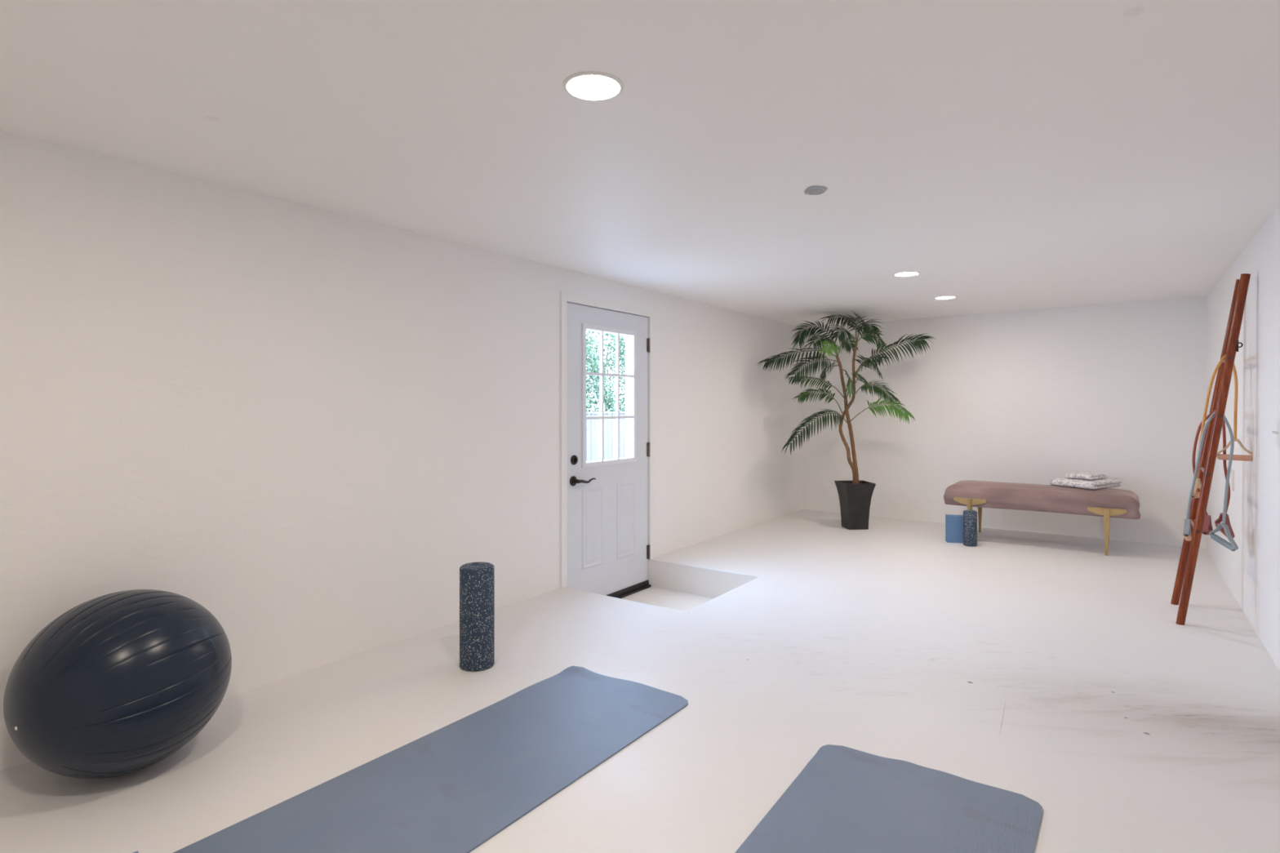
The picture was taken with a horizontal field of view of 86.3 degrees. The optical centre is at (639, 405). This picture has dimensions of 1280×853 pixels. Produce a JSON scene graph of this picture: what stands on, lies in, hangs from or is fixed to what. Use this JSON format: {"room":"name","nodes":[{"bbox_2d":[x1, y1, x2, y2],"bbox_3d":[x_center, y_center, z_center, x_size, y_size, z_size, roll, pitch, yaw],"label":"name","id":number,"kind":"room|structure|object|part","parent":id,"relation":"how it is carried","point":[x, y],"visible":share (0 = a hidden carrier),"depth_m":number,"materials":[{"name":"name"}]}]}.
{"room":"exercise studio","nodes":[
{"label":"exercise studio","id":0,"kind":"room"},
{"bbox_2d":[0,129,801,770],"bbox_3d":[-0.656,0.292,4.245,0.140,2.335,8.672,0,0,35],"label":"wall","id":1,"kind":"structure","parent":0,"point":[299,424],"depth_m":2.95,"materials":[{"name":"paint"}]},
{"bbox_2d":[560,291,653,588],"bbox_3d":[-0.259,0.320,4.799,0.152,2.091,1.042,0,0,35],"label":"trim","id":2,"kind":"structure","parent":1,"relation":"attached to","point":[565,297],"depth_m":4.54,"materials":[{"name":"white paint"}]},
{"bbox_2d":[565,302,650,598],"bbox_3d":[-0.203,0.350,4.770,0.117,2.028,0.950,0,0,35],"label":"door","id":3,"kind":"structure","parent":1,"relation":"in","point":[608,548],"depth_m":4.75,"materials":[{"name":"paint"}]},
{"bbox_3d":[-0.415,0.492,4.431,0.052,0.066,0.066,0,0,35],"label":"handle","id":4,"kind":"part","parent":3,"relation":"part of","materials":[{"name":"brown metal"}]},
{"bbox_3d":[-0.345,0.496,4.488,0.027,0.032,0.179,0,0,37],"label":"lever","id":5,"kind":"part","parent":3,"relation":"part of","materials":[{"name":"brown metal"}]},
{"bbox_3d":[-0.317,0.823,4.611,0.006,0.534,0.228,0,0,35],"label":"panel","id":6,"kind":"part","parent":3,"relation":"part of","materials":[{"name":"paint"}]},
{"bbox_2d":[586,331,633,461],"bbox_3d":[-0.211,-0.065,4.769,0.018,0.891,0.544,0,0,35],"label":"window","id":7,"kind":"structure","parent":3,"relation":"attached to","point":[629,335],"depth_m":4.84,"materials":[{"name":"glass"}]},
{"bbox_3d":[-0.098,0.823,4.922,0.006,0.534,0.228,0,0,35],"label":"panel","id":8,"kind":"part","parent":3,"relation":"part of","materials":[{"name":"paint"}]},
{"bbox_2d":[0,0,1279,326],"bbox_3d":[0.824,-0.950,3.205,3.758,0.150,8.672,0,0,35],"label":"ceiling","id":9,"kind":"structure","parent":0,"point":[1010,155],"depth_m":2.15,"materials":[{"name":"white paint"}]},
{"bbox_2d":[562,71,623,100],"bbox_3d":[-0.128,-0.872,1.869,0.167,0.006,0.167,0,0,0],"label":"recessed light","id":10,"kind":"object","parent":9,"relation":"in","point":[584,85],"visible":1,"depth_m":1.86,"materials":[{"name":"white plastic"}]},
{"bbox_2d":[568,75,618,97],"bbox_3d":[-0.128,-0.872,1.869,0.139,0.006,0.139,0,0,0],"label":"diffuser","id":11,"kind":"object","parent":10,"relation":"attached to","point":[579,86],"depth_m":1.86,"materials":[{"name":"white plastic"}]},
{"bbox_2d":[804,186,826,195],"bbox_3d":[0.712,-0.868,2.770,0.085,0.012,0.107,0,0,0],"label":"ceiling box cover","id":12,"kind":"object","parent":9,"relation":"attached to","point":[812,190],"visible":1,"depth_m":2.76,"materials":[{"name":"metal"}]},
{"bbox_2d":[893,271,919,276],"bbox_3d":[1.767,-0.872,4.527,0.167,0.006,0.167,0,0,0],"label":"recessed light","id":13,"kind":"object","parent":9,"relation":"in","point":[905,273],"visible":1,"depth_m":4.51,"materials":[{"name":"white plastic"}]},
{"bbox_2d":[895,272,917,275],"bbox_3d":[1.767,-0.872,4.527,0.139,0.006,0.139,0,0,0],"label":"diffuser","id":14,"kind":"object","parent":13,"relation":"attached to","point":[896,273],"depth_m":4.52,"materials":[{"name":"white plastic"}]},
{"bbox_2d":[933,295,956,299],"bbox_3d":[2.466,-0.872,5.515,0.167,0.006,0.167,0,0,0],"label":"recessed light","id":15,"kind":"object","parent":9,"relation":"in","point":[943,297],"visible":1,"depth_m":5.50,"materials":[{"name":"white plastic"}]},
{"bbox_2d":[936,296,954,298],"bbox_3d":[2.466,-0.872,5.515,0.139,0.006,0.139,0,0,0],"label":"diffuser","id":16,"kind":"object","parent":15,"relation":"attached to","point":[937,297],"depth_m":5.50,"materials":[{"name":"white plastic"}]},
{"bbox_2d":[0,509,1279,852],"bbox_3d":[0.881,1.291,3.165,3.618,0.262,8.672,0,0,35],"label":"floor","id":17,"kind":"structure","parent":0,"point":[1056,672],"depth_m":2.71,"materials":[{"name":"white concrete"}]},
{"bbox_2d":[3,589,231,778],"bbox_3d":[-1.652,0.881,2.197,0.581,0.556,0.581,0,0,0],"label":"exercise ball","id":18,"kind":"object","parent":17,"relation":"on","point":[117,683],"visible":1,"depth_m":2.00,"materials":[{"name":"blue plastic"}]},
{"bbox_2d":[173,666,688,852],"bbox_3d":[-0.571,1.150,2.115,0.615,0.020,1.818,0,0,36],"label":"yoga mat","id":19,"kind":"object","parent":17,"relation":"on","point":[454,788],"visible":1,"depth_m":2.12,"materials":[{"name":"plastic"}]},
{"bbox_2d":[459,561,494,671],"bbox_3d":[-0.727,0.936,3.045,0.152,0.447,0.152,0,0,0],"label":"foam roller","id":20,"kind":"object","parent":17,"relation":"on","point":[477,580],"visible":1,"depth_m":2.98,"materials":[{"name":"plastic"}]},
{"bbox_2d":[756,311,933,529],"bbox_3d":[1.895,0.149,6.350,1.422,2.022,0.973,0,0,-29],"label":"potted palm","id":21,"kind":"object","parent":17,"relation":"on","point":[855,495],"visible":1,"depth_m":6.37,"materials":[{"name":"green plant"}]},
{"bbox_3d":[1.957,0.153,6.470,0.236,1.243,0.073,0,0,-9],"label":"stem","id":22,"kind":"part","parent":21,"relation":"part of","materials":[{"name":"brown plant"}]},
{"bbox_3d":[1.977,0.090,6.454,0.193,1.368,0.068,0,0,-15],"label":"stem","id":23,"kind":"part","parent":21,"relation":"part of","materials":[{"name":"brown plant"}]},
{"bbox_2d":[834,480,875,529],"bbox_3d":[2.035,0.944,6.470,0.286,0.433,0.286,0,0,-5],"label":"pot","id":24,"kind":"object","parent":17,"relation":"on","point":[855,496],"depth_m":6.37,"materials":[{"name":"black plastic"}]},
{"bbox_2d":[734,744,1043,852],"bbox_3d":[0.405,1.153,1.421,0.681,0.013,1.823,0,0,33],"label":"yoga mat","id":25,"kind":"object","parent":17,"relation":"on","point":[844,799],"visible":1,"depth_m":1.93,"materials":[{"name":"plastic"}]},
{"bbox_2d":[945,514,963,543],"bbox_3d":[2.684,1.047,5.796,0.155,0.226,0.078,0,0,13],"label":"block","id":26,"kind":"object","parent":17,"relation":"on","point":[953,523],"visible":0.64,"depth_m":5.76,"materials":[{"name":"blue plastic"}]},
{"bbox_2d":[963,510,977,546],"bbox_3d":[2.735,1.016,5.655,0.105,0.288,0.105,0,0,0],"label":"foam roller","id":27,"kind":"object","parent":17,"relation":"on","point":[970,517],"visible":1,"depth_m":5.61,"materials":[{"name":"blue plastic"}]},
{"bbox_2d":[943,480,1140,555],"bbox_3d":[3.359,0.915,5.764,1.390,0.490,0.579,0,0,35],"label":"upholstered bench","id":28,"kind":"object","parent":17,"relation":"on","point":[1107,503],"visible":0.98,"depth_m":5.53,"materials":[{"name":"fabric"}]},
{"bbox_3d":[2.814,0.977,5.825,0.042,0.366,0.052,0,0,35],"label":"leg","id":29,"kind":"part","parent":28,"relation":"part of","materials":[{"name":"gold metal"}]},
{"bbox_3d":[2.808,0.820,5.816,0.256,0.057,0.009,0,0,35],"label":"leg plate","id":30,"kind":"part","parent":28,"relation":"part of","materials":[{"name":"gold metal"}]},
{"bbox_3d":[3.117,0.977,6.256,0.042,0.366,0.052,0,0,35],"label":"leg","id":31,"kind":"part","parent":28,"relation":"part of","materials":[{"name":"gold metal"}]},
{"bbox_3d":[3.358,0.766,5.764,1.390,0.192,0.555,0,0,35],"label":"seat","id":32,"kind":"part","parent":28,"relation":"part of","materials":[{"name":"fabric"}]},
{"bbox_2d":[1050,477,1122,489],"bbox_3d":[3.702,0.640,5.670,0.459,0.058,0.343,0,0,-31],"label":"folded towel","id":33,"kind":"object","parent":28,"relation":"on","point":[1066,482],"visible":0.92,"depth_m":5.56,"materials":[{"name":"white fabric"}]},
{"bbox_2d":[1065,471,1106,479],"bbox_3d":[3.744,0.588,5.736,0.248,0.046,0.220,0,0,-29],"label":"folded towel","id":34,"kind":"object","parent":33,"relation":"on","point":[1079,475],"visible":1,"depth_m":5.68,"materials":[{"name":"white fabric"}]},
{"bbox_3d":[3.603,0.977,5.271,0.042,0.366,0.052,0,0,35],"label":"leg","id":35,"kind":"part","parent":28,"relation":"part of","materials":[{"name":"gold metal"}]},
{"bbox_3d":[3.597,0.820,5.262,0.256,0.057,0.009,0,0,35],"label":"leg plate","id":36,"kind":"part","parent":28,"relation":"part of","materials":[{"name":"gold metal"}]},
{"bbox_2d":[1170,273,1250,625],"bbox_3d":[3.110,0.227,3.721,0.328,1.864,0.486,0,0,36],"label":"wooden ladder","id":37,"kind":"object","parent":17,"relation":"on","point":[1189,551],"visible":0.94,"depth_m":3.57,"materials":[{"name":"brown wood"}]},
{"bbox_2d":[1182,411,1238,551],"bbox_3d":[3.036,0.394,3.633,0.224,0.736,0.148,0,0,43],"label":"band","id":38,"kind":"object","parent":37,"relation":"hanging from","point":[1232,546],"visible":0.94,"depth_m":3.62,"materials":[{"name":"grey plastic"}]},
{"bbox_3d":[2.965,0.673,3.698,0.024,0.117,0.148,0,0,43],"label":"handle","id":39,"kind":"part","parent":38,"relation":"part of","materials":[{"name":"grey plastic"}]},
{"bbox_3d":[3.087,0.688,3.612,0.024,0.128,0.130,0,0,-13],"label":"handle","id":40,"kind":"part","parent":38,"relation":"part of","materials":[{"name":"grey plastic"}]},
{"bbox_2d":[1191,410,1234,538],"bbox_3d":[3.123,0.371,3.729,0.153,0.692,0.168,0,0,16],"label":"band","id":41,"kind":"object","parent":37,"relation":"hanging from","point":[1207,526],"visible":0.66,"depth_m":3.71,"materials":[{"name":"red rubber"}]},
{"bbox_3d":[3.113,0.654,3.745,0.153,0.105,0.024,0,0,-42],"label":"handle","id":42,"kind":"part","parent":41,"relation":"part of","materials":[{"name":"red plastic"}]},
{"bbox_3d":[3.171,0.645,3.704,0.024,0.120,0.146,0,0,16],"label":"handle","id":43,"kind":"part","parent":41,"relation":"part of","materials":[{"name":"plastic"}]},
{"bbox_2d":[1189,354,1253,498],"bbox_3d":[3.111,0.117,3.649,0.154,0.782,0.249,0,0,-36],"label":"band","id":44,"kind":"object","parent":37,"relation":"hanging from","point":[1220,456],"visible":0.73,"depth_m":3.67,"materials":[{"name":"orange plastic"}]},
{"bbox_3d":[3.046,0.447,3.736,0.154,0.099,0.024,0,0,-36],"label":"handle","id":45,"kind":"part","parent":44,"relation":"part of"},
{"bbox_3d":[3.177,0.230,3.644,0.024,0.105,0.163,0,0,-40],"label":"handle","id":46,"kind":"part","parent":44,"relation":"part of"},
{"bbox_2d":[801,297,1206,549],"bbox_3d":[3.231,0.193,6.629,3.768,2.135,0.140,0,0,38],"label":"wall","id":47,"kind":"structure","parent":0,"point":[1116,391],"depth_m":6.28,"materials":[{"name":"paint"}]},
{"bbox_2d":[1206,204,1279,671],"bbox_3d":[2.264,0.193,2.107,0.140,2.135,8.532,0,0,35],"label":"wall","id":48,"kind":"structure","parent":0,"point":[1251,571],"depth_m":3.56,"materials":[{"name":"paint"}]},
{"bbox_2d":[1231,469,1234,491],"bbox_3d":[3.640,0.459,4.192,0.006,0.124,0.072,0,0,35],"label":"wall plate","id":49,"kind":"object","parent":48,"relation":"attached to","point":[1232,470],"visible":1,"depth_m":4.18,"materials":[{"name":"beige plastic"}]},
{"bbox_2d":[1271,420,1279,447],"bbox_3d":[2.771,0.124,2.974,0.027,0.116,0.072,0,0,35],"label":"light switch","id":50,"kind":"object","parent":48,"relation":"attached to","point":[1277,432],"visible":1,"depth_m":2.97,"materials":[{"name":"white plastic"}]},
{"bbox_2d":[1276,420,1279,447],"bbox_3d":[2.779,0.124,2.968,0.006,0.116,0.072,0,0,35],"label":"switch plate","id":51,"kind":"object","parent":50,"relation":"attached to","point":[1277,421],"depth_m":2.96,"materials":[{"name":"white plastic"}]},
{"label":"outside","id":52,"kind":"structure","parent":0,"visible":0},
{"bbox_3d":[-3.321,1.520,10.891,20.050,0.120,21.544,0,0,0],"label":"ground","id":53,"kind":"structure","parent":52,"visible":0},
{"bbox_2d":[586,330,625,413],"bbox_3d":[-2.028,-0.239,13.960,0.969,3.402,12.577,0,0,35],"label":"hedge","id":54,"kind":"object","parent":53,"relation":"on","point":[593,357],"visible":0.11,"depth_m":15.52,"materials":[{"name":"green plant"}]},
{"bbox_3d":[-2.095,0.059,13.913,0.160,2.804,11.592,0,0,35],"label":"stem","id":55,"kind":"part","parent":54,"relation":"part of","materials":[{"name":"green plant"}]},
{"bbox_2d":[586,411,625,461],"bbox_3d":[-1.657,0.796,13.389,0.105,1.328,10.000,0,0,35],"label":"wooden fence","id":56,"kind":"object","parent":53,"relation":"on","point":[593,426],"visible":0.07,"depth_m":14.65,"materials":[{"name":"white wood"}]},
{"bbox_3d":[-1.657,0.646,13.389,0.105,1.028,10.000,0,0,35],"label":"rail","id":57,"kind":"part","parent":56,"relation":"part of","materials":[{"name":"white wood"}]},
{"bbox_2d":[625,336,626,457],"bbox_3d":[-0.106,-0.140,6.150,0.052,3.200,0.090,0,0,0],"label":"post","id":58,"kind":"object","parent":53,"relation":"on","point":[625,336],"visible":0.07,"depth_m":6.11,"materials":[{"name":"white paint"}]}
]}

